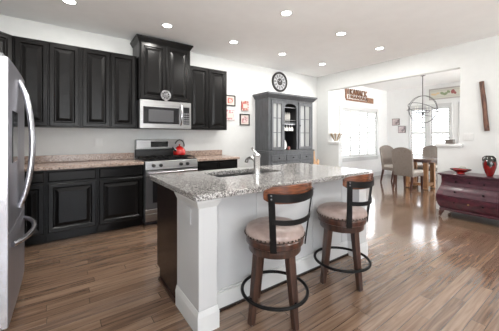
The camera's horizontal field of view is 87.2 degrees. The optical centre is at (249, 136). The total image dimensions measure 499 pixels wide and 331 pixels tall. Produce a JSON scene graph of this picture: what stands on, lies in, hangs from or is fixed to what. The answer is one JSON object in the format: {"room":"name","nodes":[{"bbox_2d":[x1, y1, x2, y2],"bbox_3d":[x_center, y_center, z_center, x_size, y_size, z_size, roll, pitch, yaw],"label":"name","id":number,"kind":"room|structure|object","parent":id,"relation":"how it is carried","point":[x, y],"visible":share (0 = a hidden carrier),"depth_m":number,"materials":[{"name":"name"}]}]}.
{"room":"kitchen","nodes":[
{"label":"kitchen","id":0,"kind":"room"},
{"bbox_2d":[0,15,386,171],"bbox_3d":[0.518,-0.135,5.938,10.260,2.770,0.150,0,0,-36],"label":"wall","id":1,"kind":"structure","parent":0,"point":[244,80],"depth_m":4.92,"materials":[{"name":"paint"}]},
{"bbox_2d":[0,31,11,61],"bbox_3d":[-3.046,-0.656,2.903,0.626,1.068,0.628,0,0,-36],"label":"upper cabinet","id":2,"kind":"object","parent":1,"relation":"attached to","point":[5,39],"visible":0.25,"depth_m":3.00,"materials":[{"name":"black paint"}]},
{"bbox_2d":[12,36,80,127],"bbox_3d":[-2.598,-0.656,3.397,0.675,1.068,0.348,0,0,-36],"label":"upper cabinet","id":3,"kind":"object","parent":1,"relation":"attached to","point":[50,72],"visible":0.8,"depth_m":3.27,"materials":[{"name":"black paint"}]},
{"bbox_2d":[24,153,133,163],"bbox_3d":[-2.645,0.298,3.565,2.006,0.097,0.020,0,0,-36],"label":"backsplash","id":4,"kind":"structure","parent":1,"relation":"attached to","point":[107,156],"depth_m":3.72,"materials":[{"name":"stone"}]},
{"bbox_2d":[94,138,102,145],"bbox_3d":[-2.231,0.080,3.868,0.110,0.120,0.010,0,0,-36],"label":"wall outlet","id":5,"kind":"object","parent":1,"relation":"attached to","point":[97,141],"visible":1,"depth_m":3.87,"materials":[{"name":"grey paint"}]},
{"bbox_2d":[81,47,136,128],"bbox_3d":[-2.040,-0.656,3.796,0.693,1.068,0.348,0,0,-36],"label":"upper cabinet","id":6,"kind":"object","parent":1,"relation":"attached to","point":[108,79],"visible":0.91,"depth_m":3.63,"materials":[{"name":"black paint"}]},
{"bbox_2d":[130,34,192,102],"bbox_3d":[-1.396,-1.014,4.190,0.868,0.927,0.458,0,0,-36],"label":"upper cabinet","id":7,"kind":"object","parent":1,"relation":"attached to","point":[162,64],"visible":0.87,"depth_m":3.99,"materials":[{"name":"black paint"}]},
{"bbox_2d":[137,99,190,129],"bbox_3d":[-1.374,-0.334,4.159,0.782,0.423,0.518,0,0,-36],"label":"microwave","id":8,"kind":"object","parent":7,"relation":"attached to","point":[151,114],"visible":0.99,"depth_m":3.97,"materials":[{"name":"silver metal"}]},
{"bbox_2d":[161,90,170,100],"bbox_3d":[-1.275,-0.627,3.985,0.156,0.162,0.047,0,0,-36],"label":"round ornament","id":9,"kind":"object","parent":8,"relation":"on","point":[166,95],"visible":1,"depth_m":3.97,"materials":[{"name":"silver metal"}]},
{"bbox_2d":[186,150,221,155],"bbox_3d":[-0.857,0.298,4.846,0.798,0.097,0.020,0,0,-36],"label":"backsplash","id":10,"kind":"structure","parent":1,"relation":"attached to","point":[199,152],"depth_m":4.85,"materials":[{"name":"stone"}]},
{"bbox_2d":[186,65,226,129],"bbox_3d":[-0.804,-0.656,4.682,0.742,1.068,0.348,0,0,-36],"label":"upper cabinet","id":11,"kind":"object","parent":1,"relation":"attached to","point":[208,87],"visible":0.77,"depth_m":4.55,"materials":[{"name":"black paint"}]},
{"bbox_2d":[227,109,233,120],"bbox_3d":[-0.388,-0.430,5.175,0.200,0.210,0.032,0,0,-36],"label":"print","id":12,"kind":"object","parent":1,"relation":"attached to","point":[230,113],"visible":0.6,"depth_m":5.17,"materials":[{"name":"beige paper"}]},
{"bbox_2d":[227,95,235,105],"bbox_3d":[-0.378,-0.718,5.188,0.230,0.215,0.022,0,0,-36],"label":"framed picture","id":13,"kind":"object","parent":1,"relation":"attached to","point":[231,99],"visible":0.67,"depth_m":5.20,"materials":[{"name":"black"}]},
{"bbox_2d":[240,114,249,125],"bbox_3d":[-0.098,-0.352,5.389,0.240,0.235,0.022,0,0,-36],"label":"framed picture","id":14,"kind":"object","parent":1,"relation":"attached to","point":[244,118],"visible":1,"depth_m":5.39,"materials":[{"name":"black"}]},
{"bbox_2d":[242,116,246,122],"bbox_3d":[-0.098,-0.352,5.389,0.136,0.131,0.001,0,0,-36],"label":"print","id":15,"kind":"object","parent":14,"relation":"attached to","point":[244,118],"depth_m":5.38},
{"bbox_2d":[241,100,248,110],"bbox_3d":[-0.095,-0.637,5.385,0.170,0.205,0.032,0,0,-36],"label":"print","id":16,"kind":"object","parent":1,"relation":"attached to","point":[244,104],"visible":1,"depth_m":5.36,"materials":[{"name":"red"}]},
{"bbox_2d":[272,72,287,91],"bbox_3d":[0.689,-1.245,5.939,0.450,0.450,0.045,0,0,-36],"label":"wall clock","id":17,"kind":"object","parent":1,"relation":"attached to","point":[279,80],"visible":1,"depth_m":5.93,"materials":[{"name":"black"}]},
{"bbox_2d":[345,88,372,103],"bbox_3d":[3.289,-1.212,7.796,1.430,0.355,0.030,0,0,-36],"label":"wooden sign","id":18,"kind":"object","parent":1,"relation":"attached to","point":[359,93],"visible":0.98,"depth_m":7.71,"materials":[{"name":"brown wood"}]},
{"bbox_2d":[339,105,379,161],"bbox_3d":[3.286,-0.086,7.870,2.050,1.593,0.175,0,0,-36],"label":"window","id":19,"kind":"structure","parent":1,"relation":"in","point":[353,155],"depth_m":7.83,"materials":[{"name":"white glass"}]},
{"bbox_2d":[342,109,350,157],"bbox_3d":[2.732,-0.100,7.464,0.452,1.380,0.060,0,0,-36],"label":"shutter","id":20,"kind":"object","parent":19,"relation":"attached to","point":[348,131],"depth_m":7.49,"materials":[{"name":"grey paint"}]},
{"bbox_2d":[351,110,359,156],"bbox_3d":[3.104,-0.100,7.730,0.452,1.380,0.060,0,0,-36],"label":"shutter","id":21,"kind":"object","parent":19,"relation":"attached to","point":[354,132],"depth_m":7.75,"materials":[{"name":"grey paint"}]},
{"bbox_2d":[360,111,367,155],"bbox_3d":[3.476,-0.100,7.997,0.452,1.380,0.060,0,0,-36],"label":"shutter","id":22,"kind":"object","parent":19,"relation":"attached to","point":[364,131],"depth_m":8.01,"materials":[{"name":"grey paint"}]},
{"bbox_2d":[368,111,375,155],"bbox_3d":[3.848,-0.100,8.263,0.452,1.380,0.060,0,0,-36],"label":"shutter","id":23,"kind":"object","parent":19,"relation":"attached to","point":[371,152],"depth_m":8.27,"materials":[{"name":"grey paint"}]},
{"bbox_2d":[0,0,498,90],"bbox_3d":[2.877,-1.580,2.646,10.260,0.120,8.250,0,0,-36],"label":"ceiling","id":24,"kind":"structure","parent":0,"point":[307,37],"depth_m":3.55,"materials":[{"name":"paint"}]},
{"bbox_2d":[61,0,77,4],"bbox_3d":[-2.017,-1.516,2.934,0.160,0.007,0.160,0,0,-36],"label":"recessed light","id":25,"kind":"object","parent":24,"relation":"in","point":[71,2],"visible":1,"depth_m":2.95,"materials":[{"name":"white"}]},
{"bbox_2d":[161,23,172,27],"bbox_3d":[-1.123,-1.516,3.575,0.160,0.007,0.160,0,0,-36],"label":"recessed light","id":26,"kind":"object","parent":24,"relation":"in","point":[166,25],"visible":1,"depth_m":3.57,"materials":[{"name":"white"}]},
{"bbox_2d":[229,40,238,43],"bbox_3d":[-0.253,-1.516,4.199,0.160,0.007,0.160,0,0,-36],"label":"recessed light","id":27,"kind":"object","parent":24,"relation":"in","point":[231,41],"visible":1,"depth_m":4.20,"materials":[{"name":"white"}]},
{"bbox_2d":[280,10,292,15],"bbox_3d":[0.452,-1.516,3.215,0.160,0.007,0.160,0,0,-36],"label":"recessed light","id":28,"kind":"object","parent":24,"relation":"in","point":[284,12],"visible":1,"depth_m":3.20,"materials":[{"name":"white"}]},
{"bbox_2d":[335,31,346,35],"bbox_3d":[1.346,-1.516,3.856,0.160,0.007,0.160,0,0,-36],"label":"recessed light","id":29,"kind":"object","parent":24,"relation":"in","point":[341,33],"visible":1,"depth_m":3.85,"materials":[{"name":"white"}]},
{"bbox_2d":[407,75,439,127],"bbox_3d":[4.250,-0.864,6.429,0.682,1.311,0.682,0,0,-36],"label":"orb chandelier","id":30,"kind":"object","parent":24,"relation":"hanging from","point":[417,108],"visible":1,"depth_m":6.40,"materials":[{"name":"silver metal"}]},
{"bbox_2d":[3,174,498,330],"bbox_3d":[2.877,1.300,2.646,10.260,0.100,8.250,0,0,-36],"label":"floor","id":31,"kind":"structure","parent":0,"point":[429,271],"depth_m":2.19,"materials":[{"name":"brown wood"}]},
{"bbox_2d":[0,52,36,330],"bbox_3d":[-1.975,0.370,1.750,0.868,1.760,0.854,0,0,-36],"label":"refrigerator","id":32,"kind":"object","parent":31,"relation":"on","point":[14,94],"visible":1,"depth_m":1.71,"materials":[{"name":"silver metal"}]},
{"bbox_2d":[24,170,45,245],"bbox_3d":[-2.632,0.819,3.201,0.250,0.862,0.610,0,0,-36],"label":"base cabinet","id":33,"kind":"object","parent":31,"relation":"on","point":[35,202],"visible":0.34,"depth_m":2.99,"materials":[{"name":"black paint"}]},
{"bbox_2d":[46,167,97,241],"bbox_3d":[-2.317,0.819,3.426,0.519,0.862,0.610,0,0,-36],"label":"base cabinet","id":34,"kind":"object","parent":31,"relation":"on","point":[71,194],"visible":0.87,"depth_m":3.18,"materials":[{"name":"black paint"}]},
{"bbox_2d":[97,165,143,232],"bbox_3d":[-1.877,0.819,3.742,0.561,0.862,0.610,0,0,-36],"label":"base cabinet","id":35,"kind":"object","parent":31,"relation":"on","point":[120,188],"visible":0.72,"depth_m":3.49,"materials":[{"name":"black paint"}]},
{"bbox_2d":[135,139,197,224],"bbox_3d":[-1.296,0.647,4.091,0.780,1.205,0.716,0,0,-36],"label":"gas range","id":36,"kind":"object","parent":31,"relation":"on","point":[156,155],"visible":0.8,"depth_m":3.88,"materials":[{"name":"silver metal"}]},
{"bbox_2d":[136,157,195,160],"bbox_3d":[-1.296,0.338,4.091,0.780,0.012,0.500,0,0,-36],"label":"cooktop","id":37,"kind":"object","parent":36,"relation":"in","point":[137,158],"depth_m":3.90,"materials":[{"name":"black glass"}]},
{"bbox_2d":[172,139,185,154],"bbox_3d":[-1.160,0.168,4.262,0.249,0.256,0.208,0,0,-36],"label":"tea kettle","id":38,"kind":"object","parent":36,"relation":"on","point":[179,150],"visible":1,"depth_m":4.20,"materials":[{"name":"red metal"}]},
{"bbox_2d":[197,159,236,170],"bbox_3d":[-0.688,0.819,4.595,0.765,0.862,0.610,0,0,-36],"label":"base cabinet","id":39,"kind":"object","parent":31,"relation":"on","point":[216,164],"visible":0.15,"depth_m":4.33,"materials":[{"name":"black paint"}]},
{"bbox_2d":[186,150,239,160],"bbox_3d":[-0.677,0.319,4.595,0.798,0.137,0.638,0,0,-36],"label":"countertop","id":40,"kind":"structure","parent":39,"relation":"on","point":[200,155],"depth_m":4.67,"materials":[{"name":"stone"}]},
{"bbox_2d":[157,171,367,330],"bbox_3d":[0.201,0.820,2.556,1.945,0.860,0.920,0,0,-36],"label":"kitchen island","id":41,"kind":"object","parent":31,"relation":"on","point":[204,256],"visible":0.63,"depth_m":1.98,"materials":[{"name":"white wood"}]},
{"bbox_2d":[187,206,190,224],"bbox_3d":[-0.409,0.530,1.765,0.007,0.110,0.065,0,0,-36],"label":"outlet","id":42,"kind":"object","parent":41,"relation":"attached to","point":[188,207],"depth_m":1.76,"materials":[{"name":"grey paint"}]},
{"bbox_2d":[150,163,372,201],"bbox_3d":[0.186,0.368,2.542,1.975,0.040,1.025,0,0,-36],"label":"island countertop","id":43,"kind":"structure","parent":41,"relation":"on","point":[197,186],"depth_m":2.21,"materials":[{"name":"stone"}]},
{"bbox_2d":[215,171,268,176],"bbox_3d":[-0.058,0.485,2.604,0.760,0.190,0.380,0,0,-36],"label":"sink","id":44,"kind":"object","parent":43,"relation":"in","point":[247,173],"visible":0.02,"depth_m":2.74,"materials":[{"name":"silver metal"}]},
{"bbox_2d":[245,147,260,175],"bbox_3d":[0.015,0.220,2.439,0.098,0.256,0.242,0,0,-36],"label":"kitchen faucet","id":45,"kind":"object","parent":43,"relation":"on","point":[256,157],"visible":1,"depth_m":2.36,"materials":[{"name":"silver metal"}]},
{"bbox_2d":[241,181,313,330],"bbox_3d":[0.182,0.774,1.853,0.483,0.952,0.499,0,0,-36],"label":"bar stool","id":46,"kind":"object","parent":31,"relation":"on","point":[273,237],"visible":1,"depth_m":1.70,"materials":[{"name":"brown wood"}]},
{"bbox_2d":[253,91,316,165],"bbox_3d":[0.799,0.182,5.717,1.440,2.135,0.523,0,0,-36],"label":"china hutch","id":47,"kind":"object","parent":31,"relation":"on","point":[271,135],"visible":0.7,"depth_m":5.46,"materials":[{"name":"grey paint"}]},
{"bbox_2d":[314,151,318,164],"bbox_3d":[1.543,0.777,6.249,0.269,0.945,0.200,0,0,-36],"label":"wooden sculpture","id":48,"kind":"object","parent":31,"relation":"on","point":[315,161],"visible":0.22,"depth_m":6.20,"materials":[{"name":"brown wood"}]},
{"bbox_2d":[313,172,373,291],"bbox_3d":[0.819,0.774,2.309,0.483,0.952,0.499,0,0,-40],"label":"bar stool","id":49,"kind":"object","parent":31,"relation":"on","point":[350,217],"visible":1,"depth_m":2.15,"materials":[{"name":"brown wood"}]},
{"bbox_2d":[379,145,396,184],"bbox_3d":[3.898,0.743,7.090,0.460,1.015,0.541,0,0,-21],"label":"dining chair","id":50,"kind":"object","parent":31,"relation":"on","point":[385,151],"visible":0.6,"depth_m":7.21,"materials":[{"name":"beige fabric"}]},
{"bbox_2d":[391,147,423,193],"bbox_3d":[3.656,0.743,6.069,0.541,1.015,0.460,0,0,-31],"label":"dining chair","id":51,"kind":"object","parent":31,"relation":"on","point":[402,157],"visible":1,"depth_m":5.94,"materials":[{"name":"beige fabric"}]},
{"bbox_2d":[414,169,422,172],"bbox_3d":[3.720,0.787,6.107,0.393,0.064,0.444,0,0,-31],"label":"seat cushion","id":52,"kind":"object","parent":51,"relation":"on","point":[415,170],"depth_m":5.93,"materials":[{"name":"beige fabric"}]},
{"bbox_2d":[406,156,436,189],"bbox_3d":[4.205,0.877,6.458,1.200,0.745,1.200,0,0,-36],"label":"dining table","id":53,"kind":"object","parent":31,"relation":"on","point":[425,160],"visible":0.62,"depth_m":6.25,"materials":[{"name":"brown wood"}]},
{"bbox_2d":[417,145,436,181],"bbox_3d":[4.843,0.743,7.065,0.541,1.015,0.460,0,0,-38],"label":"dining chair","id":54,"kind":"object","parent":31,"relation":"on","point":[431,150],"visible":0.43,"depth_m":7.16,"materials":[{"name":"beige fabric"}]},
{"bbox_2d":[436,171,498,219],"bbox_3d":[3.367,0.909,3.945,0.516,0.677,0.819,0,0,-36],"label":"chest","id":55,"kind":"object","parent":31,"relation":"on","point":[474,194],"visible":1,"depth_m":3.83,"materials":[{"name":"red paint"}]},
{"bbox_2d":[450,167,470,173],"bbox_3d":[3.294,0.522,4.090,0.272,0.094,0.272,0,0,-36],"label":"shallow bowl","id":56,"kind":"object","parent":55,"relation":"on","point":[457,170],"visible":1,"depth_m":4.05,"materials":[{"name":"red ceramic"}]},
{"bbox_2d":[482,155,496,175],"bbox_3d":[3.487,0.422,3.803,0.164,0.295,0.164,0,0,-36],"label":"vase","id":57,"kind":"object","parent":55,"relation":"on","point":[489,163],"visible":1,"depth_m":3.76,"materials":[{"name":"red ceramic"}]},
{"bbox_3d":[-2.791,0.819,2.613,0.688,0.862,1.380,0,0,-36],"label":"base cabinet","id":58,"kind":"object","parent":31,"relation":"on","visible":0},
{"bbox_2d":[24,153,143,171],"bbox_3d":[-2.255,0.319,3.002,2.028,0.137,1.388,0,0,-36],"label":"countertop","id":59,"kind":"structure","parent":58,"relation":"on","point":[46,162],"depth_m":3.55,"materials":[{"name":"stone"}]},
{"bbox_2d":[317,35,498,190],"bbox_3d":[4.096,-0.135,3.520,0.140,2.770,7.950,0,0,-36],"label":"wall","id":60,"kind":"structure","parent":0,"point":[477,61],"depth_m":4.35,"materials":[{"name":"paint"}]},
{"bbox_2d":[328,142,343,143],"bbox_3d":[2.084,0.150,6.328,0.210,0.060,0.318,0,0,-36],"label":"trim","id":61,"kind":"structure","parent":60,"relation":"attached to","point":[328,142],"depth_m":6.23,"materials":[{"name":"grey paint"}]},
{"bbox_2d":[330,133,341,141],"bbox_3d":[2.087,0.017,6.331,0.264,0.205,0.330,0,0,-36],"label":"bowl","id":62,"kind":"object","parent":61,"relation":"on","point":[335,136],"visible":1,"depth_m":6.27,"materials":[{"name":"white ceramic"}]},
{"bbox_2d":[373,170,436,179],"bbox_3d":[4.461,1.185,6.058,3.410,0.130,4.250,0,0,-36],"label":"baseboard","id":63,"kind":"structure","parent":60,"relation":"attached to","point":[385,171],"depth_m":8.46,"materials":[{"name":"grey paint"}]},
{"bbox_2d":[435,144,462,147],"bbox_3d":[3.419,0.150,4.465,0.210,0.060,0.385,0,0,-36],"label":"trim","id":64,"kind":"structure","parent":60,"relation":"attached to","point":[436,145],"depth_m":4.38,"materials":[{"name":"grey paint"}]},
{"bbox_2d":[445,139,454,143],"bbox_3d":[3.399,0.082,4.441,0.100,0.074,0.110,0,0,-36],"label":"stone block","id":65,"kind":"object","parent":64,"relation":"on","point":[447,141],"visible":1,"depth_m":4.41,"materials":[{"name":"grey stone"}]},
{"bbox_2d":[464,133,472,140],"bbox_3d":[3.513,0.000,4.203,0.011,0.120,0.120,0,0,-36],"label":"light switch","id":66,"kind":"object","parent":60,"relation":"attached to","point":[467,136],"visible":1,"depth_m":4.20,"materials":[{"name":"grey paint"}]},
{"bbox_2d":[479,81,489,130],"bbox_3d":[3.607,-0.472,4.022,0.064,0.770,0.124,0,0,-36],"label":"wooden staff","id":67,"kind":"object","parent":60,"relation":"attached to","point":[482,86],"visible":1,"depth_m":4.00,"materials":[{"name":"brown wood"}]},
{"bbox_2d":[387,81,459,174],"bbox_3d":[5.908,-0.135,7.095,0.150,2.770,4.250,0,0,-36],"label":"wall","id":68,"kind":"structure","parent":0,"point":[398,101],"depth_m":8.31,"materials":[{"name":"paint"}]},
{"bbox_2d":[392,118,399,125],"bbox_3d":[4.764,-0.480,8.533,0.030,0.220,0.230,0,0,-36],"label":"picture","id":69,"kind":"object","parent":68,"relation":"attached to","point":[394,121],"visible":1,"depth_m":8.53,"materials":[{"name":"pink paper"}]},
{"bbox_2d":[392,119,398,124],"bbox_3d":[4.753,-0.480,8.524,0.002,0.190,0.200,0,0,-36],"label":"print","id":70,"kind":"object","parent":69,"relation":"attached to","point":[394,121],"depth_m":8.53},
{"bbox_2d":[398,126,405,132],"bbox_3d":[4.872,-0.235,8.382,0.030,0.220,0.220,0,0,-36],"label":"picture","id":71,"kind":"object","parent":68,"relation":"attached to","point":[401,129],"visible":1,"depth_m":8.36,"materials":[{"name":"pink paper"}]},
{"bbox_2d":[408,105,427,155],"bbox_3d":[5.182,-0.130,8.035,0.175,1.660,0.534,0,0,-36],"label":"window","id":72,"kind":"structure","parent":68,"relation":"in","point":[418,130],"depth_m":8.05,"materials":[{"name":"white glass"}]},
{"bbox_2d":[428,102,452,145],"bbox_3d":[5.517,-0.130,7.567,0.175,1.660,0.604,0,0,-36],"label":"window","id":73,"kind":"structure","parent":68,"relation":"in","point":[449,106],"depth_m":7.55,"materials":[{"name":"white glass"}]},
{"bbox_2d":[431,106,449,144],"bbox_3d":[5.512,-0.140,7.561,0.060,1.460,0.484,0,0,-36],"label":"shutter","id":74,"kind":"object","parent":73,"relation":"attached to","point":[433,131],"depth_m":7.56,"materials":[{"name":"grey paint"}]},
{"bbox_2d":[429,86,459,99],"bbox_3d":[5.698,-1.235,7.190,0.024,0.320,1.350,0,0,-36],"label":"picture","id":75,"kind":"object","parent":68,"relation":"attached to","point":[454,91],"visible":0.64,"depth_m":7.41,"materials":[{"name":"grey paper"}]},
{"bbox_2d":[458,102,459,143],"bbox_3d":[5.942,-0.130,6.974,0.175,1.660,0.604,0,0,-36],"label":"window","id":76,"kind":"structure","parent":68,"relation":"in","point":[458,102],"depth_m":7.17,"materials":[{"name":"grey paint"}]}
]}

